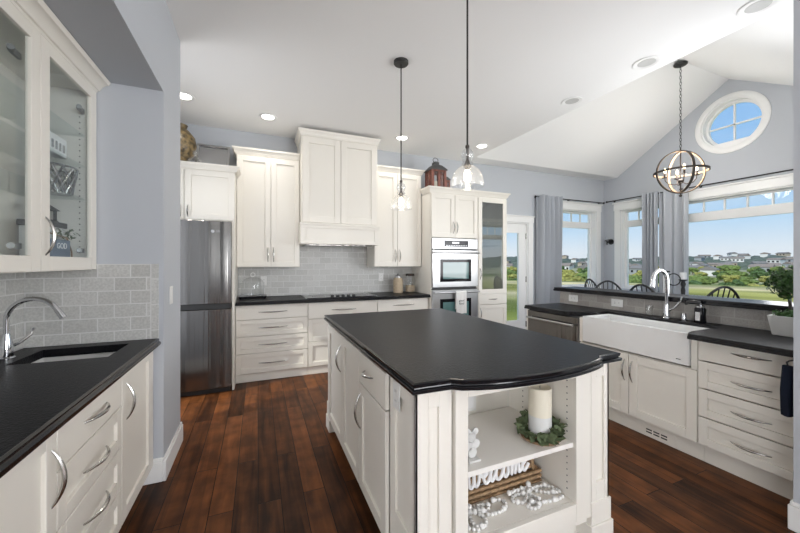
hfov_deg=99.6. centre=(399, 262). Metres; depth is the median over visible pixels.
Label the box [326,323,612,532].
kitchen island
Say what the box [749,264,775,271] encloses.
house
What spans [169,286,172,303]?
light switch
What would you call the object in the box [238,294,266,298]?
tray
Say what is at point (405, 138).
recessed light
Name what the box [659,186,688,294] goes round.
curtain
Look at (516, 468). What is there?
welcome sign
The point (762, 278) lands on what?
tree
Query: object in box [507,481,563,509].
bead garland
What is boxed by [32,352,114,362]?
bar sink
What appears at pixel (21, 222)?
box
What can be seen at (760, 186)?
window
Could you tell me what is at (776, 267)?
tree
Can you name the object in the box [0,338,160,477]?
countertop
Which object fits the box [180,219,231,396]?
refrigerator
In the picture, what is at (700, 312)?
bottle
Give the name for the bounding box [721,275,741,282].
tree
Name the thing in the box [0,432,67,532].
base cabinet
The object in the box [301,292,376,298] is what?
cooktop
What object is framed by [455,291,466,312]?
dish towel
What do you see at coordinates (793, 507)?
baseboard
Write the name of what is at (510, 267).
tree
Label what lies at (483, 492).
wicker basket
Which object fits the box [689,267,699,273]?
tree
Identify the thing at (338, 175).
cabinet
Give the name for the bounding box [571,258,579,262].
house
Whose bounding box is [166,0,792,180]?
ceiling
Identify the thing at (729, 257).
house
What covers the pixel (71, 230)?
sprig
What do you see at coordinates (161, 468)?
baseboard
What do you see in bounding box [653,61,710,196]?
orb chandelier
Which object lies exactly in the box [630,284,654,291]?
chair
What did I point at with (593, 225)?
window
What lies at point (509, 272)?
tree
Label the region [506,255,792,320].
ground
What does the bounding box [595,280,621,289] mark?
chair
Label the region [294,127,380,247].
range hood
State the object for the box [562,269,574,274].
tree
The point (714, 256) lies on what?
house
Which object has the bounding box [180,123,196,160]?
vase
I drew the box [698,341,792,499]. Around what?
base cabinet
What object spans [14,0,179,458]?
wall
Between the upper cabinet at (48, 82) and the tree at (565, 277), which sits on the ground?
the tree at (565, 277)
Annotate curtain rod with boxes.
[534,195,604,203]
[606,169,792,202]
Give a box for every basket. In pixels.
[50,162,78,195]
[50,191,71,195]
[468,459,541,503]
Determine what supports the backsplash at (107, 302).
attached to the wall at (135, 44)
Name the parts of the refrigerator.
freezer drawer, door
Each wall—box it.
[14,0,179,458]
[183,123,603,303]
[565,303,770,330]
[604,79,792,291]
[793,0,799,503]
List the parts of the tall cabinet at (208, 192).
door, door, crown moulding, panel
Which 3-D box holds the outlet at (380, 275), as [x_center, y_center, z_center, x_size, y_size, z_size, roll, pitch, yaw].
[-0.280,0.206,4.965,0.075,0.118,0.008,0,0,-23]
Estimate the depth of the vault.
5.08 m
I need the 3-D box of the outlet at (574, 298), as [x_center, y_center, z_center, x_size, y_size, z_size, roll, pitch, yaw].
[1.899,0.386,3.705,0.008,0.072,0.115,0,0,-23]
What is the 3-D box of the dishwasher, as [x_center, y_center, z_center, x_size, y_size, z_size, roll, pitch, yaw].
[1.702,0.915,3.458,0.523,0.831,0.632,0,0,-23]
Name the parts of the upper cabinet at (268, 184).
door, crown moulding, door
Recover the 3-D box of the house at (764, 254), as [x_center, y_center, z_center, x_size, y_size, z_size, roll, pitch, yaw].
[581.566,-12.856,538.124,13.500,8.052,9.750,0,0,-29]
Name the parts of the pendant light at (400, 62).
rod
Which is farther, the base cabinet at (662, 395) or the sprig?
the base cabinet at (662, 395)
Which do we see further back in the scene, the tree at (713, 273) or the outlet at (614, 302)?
the tree at (713, 273)
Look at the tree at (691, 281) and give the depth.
78.36 m
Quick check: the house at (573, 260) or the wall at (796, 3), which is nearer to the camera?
the wall at (796, 3)
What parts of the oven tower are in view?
door, crown moulding, door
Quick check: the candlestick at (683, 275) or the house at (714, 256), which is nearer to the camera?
the candlestick at (683, 275)
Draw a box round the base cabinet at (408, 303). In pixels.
[377,298,427,311]
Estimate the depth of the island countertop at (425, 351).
1.65 m
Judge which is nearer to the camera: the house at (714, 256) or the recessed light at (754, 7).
the recessed light at (754, 7)
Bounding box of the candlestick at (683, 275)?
[678,272,686,293]
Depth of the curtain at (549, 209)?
6.09 m
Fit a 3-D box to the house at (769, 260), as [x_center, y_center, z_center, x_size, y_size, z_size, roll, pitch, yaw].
[449.205,-2.084,404.343,9.750,8.052,13.500,0,0,-15]
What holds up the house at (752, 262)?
on the ground
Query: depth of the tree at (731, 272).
131.59 m
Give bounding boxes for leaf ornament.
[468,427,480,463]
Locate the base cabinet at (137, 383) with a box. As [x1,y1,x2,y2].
[120,351,152,524]
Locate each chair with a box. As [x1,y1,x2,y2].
[584,278,596,286]
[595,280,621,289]
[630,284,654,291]
[707,286,739,298]
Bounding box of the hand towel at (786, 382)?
[780,365,792,416]
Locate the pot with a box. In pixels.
[767,314,792,336]
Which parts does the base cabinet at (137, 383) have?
handle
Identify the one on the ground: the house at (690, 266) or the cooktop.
the house at (690, 266)
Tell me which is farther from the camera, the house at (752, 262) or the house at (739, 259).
the house at (739, 259)
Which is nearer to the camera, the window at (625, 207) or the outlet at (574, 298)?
the outlet at (574, 298)
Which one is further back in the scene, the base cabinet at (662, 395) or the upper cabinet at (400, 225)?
the upper cabinet at (400, 225)
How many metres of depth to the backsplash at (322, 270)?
4.65 m
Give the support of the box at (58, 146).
on the upper cabinet at (48, 82)
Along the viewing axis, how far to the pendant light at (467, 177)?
1.90 m
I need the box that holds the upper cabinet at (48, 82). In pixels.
[0,0,110,273]
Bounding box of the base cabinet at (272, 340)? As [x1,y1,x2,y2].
[236,303,307,383]
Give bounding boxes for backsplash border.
[150,264,158,338]
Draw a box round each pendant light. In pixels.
[390,57,411,206]
[451,0,483,187]
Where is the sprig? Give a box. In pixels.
[50,228,78,256]
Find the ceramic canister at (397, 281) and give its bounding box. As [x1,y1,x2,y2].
[393,273,402,292]
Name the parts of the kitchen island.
door, handle, door, handle, handle, drawer, door, frame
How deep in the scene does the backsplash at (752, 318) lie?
2.77 m
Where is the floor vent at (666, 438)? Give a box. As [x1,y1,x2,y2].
[642,423,675,448]
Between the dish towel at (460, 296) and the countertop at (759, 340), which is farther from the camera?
the dish towel at (460, 296)
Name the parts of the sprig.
stem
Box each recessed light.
[180,91,194,101]
[259,113,276,120]
[395,135,408,140]
[475,144,488,148]
[561,96,582,105]
[632,55,661,69]
[736,0,779,17]
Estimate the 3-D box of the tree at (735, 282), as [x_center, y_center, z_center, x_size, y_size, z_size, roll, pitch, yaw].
[95.405,7.053,95.990,3.762,5.076,3.985,0,0,-6]
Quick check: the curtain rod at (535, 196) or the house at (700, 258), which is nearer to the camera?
the curtain rod at (535, 196)
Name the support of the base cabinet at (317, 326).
on the floor
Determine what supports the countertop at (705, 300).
on the wall at (565, 303)
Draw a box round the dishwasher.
[526,309,582,342]
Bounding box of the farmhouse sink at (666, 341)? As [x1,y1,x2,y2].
[583,314,710,365]
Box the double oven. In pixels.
[431,238,479,316]
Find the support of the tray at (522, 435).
on the kitchen island
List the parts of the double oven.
control panel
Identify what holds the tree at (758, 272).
on the ground
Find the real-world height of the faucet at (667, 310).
0.408 m
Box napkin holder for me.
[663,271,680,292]
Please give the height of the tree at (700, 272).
5.432 m
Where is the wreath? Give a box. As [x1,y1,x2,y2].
[513,409,566,445]
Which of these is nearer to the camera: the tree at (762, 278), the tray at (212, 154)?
the tray at (212, 154)
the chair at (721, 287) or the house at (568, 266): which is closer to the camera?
the chair at (721, 287)
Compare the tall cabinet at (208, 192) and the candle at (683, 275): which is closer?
the tall cabinet at (208, 192)
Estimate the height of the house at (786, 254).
7.172 m
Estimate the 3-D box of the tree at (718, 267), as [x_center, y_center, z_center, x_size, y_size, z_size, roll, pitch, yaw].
[228.200,5.196,238.190,8.619,8.029,6.631,0,0,38]
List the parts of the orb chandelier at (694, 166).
chain, post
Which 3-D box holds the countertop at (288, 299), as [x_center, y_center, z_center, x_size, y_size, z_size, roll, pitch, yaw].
[-0.804,0.447,4.412,2.392,0.040,0.618,0,0,-23]
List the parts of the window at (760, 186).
casing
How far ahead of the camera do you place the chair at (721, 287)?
3.82 m
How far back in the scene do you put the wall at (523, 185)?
5.78 m
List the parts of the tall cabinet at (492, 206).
drawer, door, door, crown moulding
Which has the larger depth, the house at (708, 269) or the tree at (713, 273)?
the house at (708, 269)
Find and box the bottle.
[694,307,706,323]
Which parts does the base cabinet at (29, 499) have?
handle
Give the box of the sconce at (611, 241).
[605,239,613,244]
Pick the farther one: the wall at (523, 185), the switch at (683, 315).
the wall at (523, 185)
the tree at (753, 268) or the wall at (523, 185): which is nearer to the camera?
the wall at (523, 185)
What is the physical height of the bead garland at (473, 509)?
0.041 m
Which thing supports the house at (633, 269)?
on the ground
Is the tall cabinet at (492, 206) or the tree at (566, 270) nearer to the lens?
the tall cabinet at (492, 206)
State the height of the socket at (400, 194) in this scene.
0.140 m
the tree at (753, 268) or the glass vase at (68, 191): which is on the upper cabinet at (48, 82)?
the glass vase at (68, 191)
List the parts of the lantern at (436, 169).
frame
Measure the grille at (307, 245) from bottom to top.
0.010 m
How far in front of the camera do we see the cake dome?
4.09 m
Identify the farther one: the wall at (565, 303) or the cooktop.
the cooktop
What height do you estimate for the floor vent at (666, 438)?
0.088 m
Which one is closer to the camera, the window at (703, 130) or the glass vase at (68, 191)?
the glass vase at (68, 191)
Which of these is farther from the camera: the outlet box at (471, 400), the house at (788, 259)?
the house at (788, 259)
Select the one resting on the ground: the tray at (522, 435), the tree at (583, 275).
the tree at (583, 275)
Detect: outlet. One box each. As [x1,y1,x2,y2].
[261,276,266,285]
[378,273,382,280]
[393,379,399,412]
[569,295,577,301]
[611,299,622,306]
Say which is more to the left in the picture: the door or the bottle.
the door
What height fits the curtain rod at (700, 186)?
0.040 m
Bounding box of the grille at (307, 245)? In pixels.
[303,244,369,247]
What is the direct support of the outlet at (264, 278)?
attached to the backsplash at (322, 270)
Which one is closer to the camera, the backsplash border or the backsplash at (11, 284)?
the backsplash at (11, 284)
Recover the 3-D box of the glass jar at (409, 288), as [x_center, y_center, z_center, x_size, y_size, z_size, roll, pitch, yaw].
[0.147,0.290,4.943,0.148,0.272,0.148,0,0,-23]
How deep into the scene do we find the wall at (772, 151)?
5.24 m
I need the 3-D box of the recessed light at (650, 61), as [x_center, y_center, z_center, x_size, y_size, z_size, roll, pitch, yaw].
[2.042,-1.654,2.800,0.200,0.008,0.200,0,0,-23]
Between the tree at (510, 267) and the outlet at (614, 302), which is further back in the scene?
the tree at (510, 267)
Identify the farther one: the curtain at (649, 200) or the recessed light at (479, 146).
the curtain at (649, 200)
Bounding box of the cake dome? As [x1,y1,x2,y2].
[238,272,266,298]
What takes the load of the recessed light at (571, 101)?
in the ceiling
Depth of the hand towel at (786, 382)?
1.74 m
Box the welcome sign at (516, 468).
[468,461,529,489]
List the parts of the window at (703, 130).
frame, sash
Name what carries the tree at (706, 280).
on the ground
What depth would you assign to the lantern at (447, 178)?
5.03 m
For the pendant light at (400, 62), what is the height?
1.214 m
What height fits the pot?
0.124 m
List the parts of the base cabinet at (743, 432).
drawer, drawer, drawer, drawer, handle, handle, handle, handle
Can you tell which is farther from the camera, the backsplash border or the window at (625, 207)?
the window at (625, 207)
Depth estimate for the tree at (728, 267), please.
197.72 m
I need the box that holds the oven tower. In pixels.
[412,185,478,308]
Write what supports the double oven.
in the oven tower
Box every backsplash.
[0,273,23,350]
[24,264,149,347]
[238,246,411,296]
[560,291,774,329]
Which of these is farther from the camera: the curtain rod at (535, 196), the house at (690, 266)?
the house at (690, 266)
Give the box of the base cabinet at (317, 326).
[308,300,376,374]
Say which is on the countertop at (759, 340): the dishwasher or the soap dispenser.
the soap dispenser
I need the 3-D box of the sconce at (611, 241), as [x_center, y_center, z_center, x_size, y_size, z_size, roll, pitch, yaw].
[4.103,-0.436,6.665,0.149,0.154,0.137,0,0,-23]
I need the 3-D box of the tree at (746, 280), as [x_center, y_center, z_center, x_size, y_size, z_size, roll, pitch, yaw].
[106.822,6.879,104.758,5.521,5.540,6.368,0,0,-41]
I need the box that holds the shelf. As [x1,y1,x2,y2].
[468,406,572,477]
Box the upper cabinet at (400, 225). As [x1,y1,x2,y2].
[367,165,424,266]
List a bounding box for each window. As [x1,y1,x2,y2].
[562,201,602,287]
[612,196,658,292]
[689,173,792,301]
[695,90,771,153]
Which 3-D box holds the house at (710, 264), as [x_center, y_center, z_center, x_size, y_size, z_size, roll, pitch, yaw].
[330.657,3.302,356.904,10.500,7.320,7.500,0,0,18]
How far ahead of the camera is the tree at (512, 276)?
125.46 m
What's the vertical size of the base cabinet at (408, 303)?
0.870 m
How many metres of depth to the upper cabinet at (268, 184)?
4.06 m
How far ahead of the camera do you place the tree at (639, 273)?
133.65 m
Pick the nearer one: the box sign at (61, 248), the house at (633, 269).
the box sign at (61, 248)
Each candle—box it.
[528,384,551,433]
[679,272,686,279]
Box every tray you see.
[195,143,229,164]
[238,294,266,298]
[521,434,559,446]
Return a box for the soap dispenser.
[684,300,706,323]
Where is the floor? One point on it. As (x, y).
(262, 456)
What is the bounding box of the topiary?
[762,264,792,336]
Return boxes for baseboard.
[143,422,182,484]
[788,499,799,532]
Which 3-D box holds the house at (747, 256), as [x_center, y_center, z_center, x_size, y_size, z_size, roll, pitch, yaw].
[530.022,-9.388,520.605,9.750,8.052,13.500,0,0,10]
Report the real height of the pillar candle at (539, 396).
0.238 m
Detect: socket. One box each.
[398,180,403,197]
[463,145,470,170]
[468,396,473,407]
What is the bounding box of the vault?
[477,7,792,177]
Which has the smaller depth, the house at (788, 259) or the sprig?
the sprig
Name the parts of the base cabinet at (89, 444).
drawer, drawer, handle, handle, handle, drawer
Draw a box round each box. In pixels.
[16,219,66,255]
[50,131,66,158]
[468,396,475,411]
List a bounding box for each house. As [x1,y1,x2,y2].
[562,263,572,269]
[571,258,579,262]
[629,265,641,273]
[689,265,699,271]
[694,256,704,260]
[698,266,719,275]
[706,263,719,266]
[713,255,722,258]
[719,256,731,260]
[726,252,736,255]
[731,257,744,261]
[737,254,751,258]
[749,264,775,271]
[750,261,766,263]
[760,252,770,256]
[766,258,785,263]
[775,252,790,256]
[782,257,792,261]
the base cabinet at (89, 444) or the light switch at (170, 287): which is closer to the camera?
the base cabinet at (89, 444)
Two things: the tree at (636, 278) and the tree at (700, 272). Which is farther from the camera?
the tree at (700, 272)
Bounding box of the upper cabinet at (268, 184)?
[232,145,299,266]
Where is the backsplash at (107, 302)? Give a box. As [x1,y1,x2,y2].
[24,264,149,347]
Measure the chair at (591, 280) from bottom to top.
1.085 m
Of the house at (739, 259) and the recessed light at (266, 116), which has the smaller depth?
the recessed light at (266, 116)
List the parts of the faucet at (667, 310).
spout, lever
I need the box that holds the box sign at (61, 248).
[50,238,69,256]
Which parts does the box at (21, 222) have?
lid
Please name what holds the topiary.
on the countertop at (759, 340)
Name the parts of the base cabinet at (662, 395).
door, handle, handle, door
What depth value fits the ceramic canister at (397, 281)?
4.82 m
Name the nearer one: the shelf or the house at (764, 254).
the shelf
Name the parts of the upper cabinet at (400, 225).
door, crown moulding, door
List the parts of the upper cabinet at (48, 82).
door, handle, crown moulding, door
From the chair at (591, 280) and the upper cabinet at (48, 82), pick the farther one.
the chair at (591, 280)
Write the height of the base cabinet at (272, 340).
0.870 m
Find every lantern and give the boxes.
[50,205,58,221]
[424,158,447,186]
[446,177,450,186]
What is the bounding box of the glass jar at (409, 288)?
[405,273,414,291]
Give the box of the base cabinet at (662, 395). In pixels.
[580,317,703,460]
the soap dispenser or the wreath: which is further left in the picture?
the wreath
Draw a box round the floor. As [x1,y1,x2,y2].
[119,372,795,532]
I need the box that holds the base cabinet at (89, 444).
[57,377,121,532]
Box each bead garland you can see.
[468,497,507,532]
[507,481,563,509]
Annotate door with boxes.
[507,214,534,329]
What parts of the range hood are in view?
panel, crown moulding, mantel frame, panel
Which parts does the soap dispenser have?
pump spout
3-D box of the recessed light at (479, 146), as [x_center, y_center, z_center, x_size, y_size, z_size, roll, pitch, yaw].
[1.164,-1.654,4.795,0.200,0.008,0.200,0,0,-23]
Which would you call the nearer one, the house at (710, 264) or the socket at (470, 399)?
the socket at (470, 399)
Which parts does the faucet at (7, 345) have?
lever, spout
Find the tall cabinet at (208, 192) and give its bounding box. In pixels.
[180,161,240,389]
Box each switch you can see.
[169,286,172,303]
[681,313,687,320]
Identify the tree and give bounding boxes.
[507,266,516,271]
[507,269,516,277]
[508,274,516,278]
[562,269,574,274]
[562,274,585,280]
[575,272,586,278]
[629,275,641,282]
[632,271,641,275]
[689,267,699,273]
[689,275,718,284]
[689,280,701,283]
[694,271,707,275]
[711,271,723,280]
[716,265,726,270]
[716,270,748,279]
[721,265,740,270]
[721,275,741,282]
[727,279,744,285]
[738,276,758,285]
[747,267,758,272]
[747,268,768,280]
[758,276,769,281]
[770,266,780,272]
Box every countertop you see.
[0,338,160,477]
[235,291,430,305]
[324,308,621,395]
[524,303,792,357]
[553,286,792,310]
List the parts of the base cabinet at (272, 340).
handle, drawer, drawer, drawer, drawer, handle, handle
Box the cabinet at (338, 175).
[297,136,376,225]
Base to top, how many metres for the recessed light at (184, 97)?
0.008 m
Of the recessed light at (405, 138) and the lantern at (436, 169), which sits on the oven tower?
the lantern at (436, 169)
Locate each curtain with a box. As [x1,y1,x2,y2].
[535,194,562,303]
[642,191,657,292]
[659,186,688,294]
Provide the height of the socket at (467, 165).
0.140 m
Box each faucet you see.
[0,296,66,359]
[649,268,683,318]
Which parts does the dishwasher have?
handle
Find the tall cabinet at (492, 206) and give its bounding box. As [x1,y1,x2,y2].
[477,190,510,324]
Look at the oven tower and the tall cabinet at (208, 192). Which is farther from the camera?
the oven tower
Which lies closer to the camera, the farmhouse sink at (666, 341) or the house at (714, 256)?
the farmhouse sink at (666, 341)
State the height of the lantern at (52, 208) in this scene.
0.101 m
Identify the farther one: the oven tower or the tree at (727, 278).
the tree at (727, 278)
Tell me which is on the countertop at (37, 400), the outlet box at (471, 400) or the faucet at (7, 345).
the faucet at (7, 345)
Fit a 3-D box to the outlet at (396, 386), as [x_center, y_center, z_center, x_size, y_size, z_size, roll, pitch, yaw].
[-0.015,0.546,1.393,0.008,0.115,0.070,0,0,-23]
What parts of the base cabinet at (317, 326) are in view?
drawer, drawer, drawer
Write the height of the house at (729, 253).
7.172 m

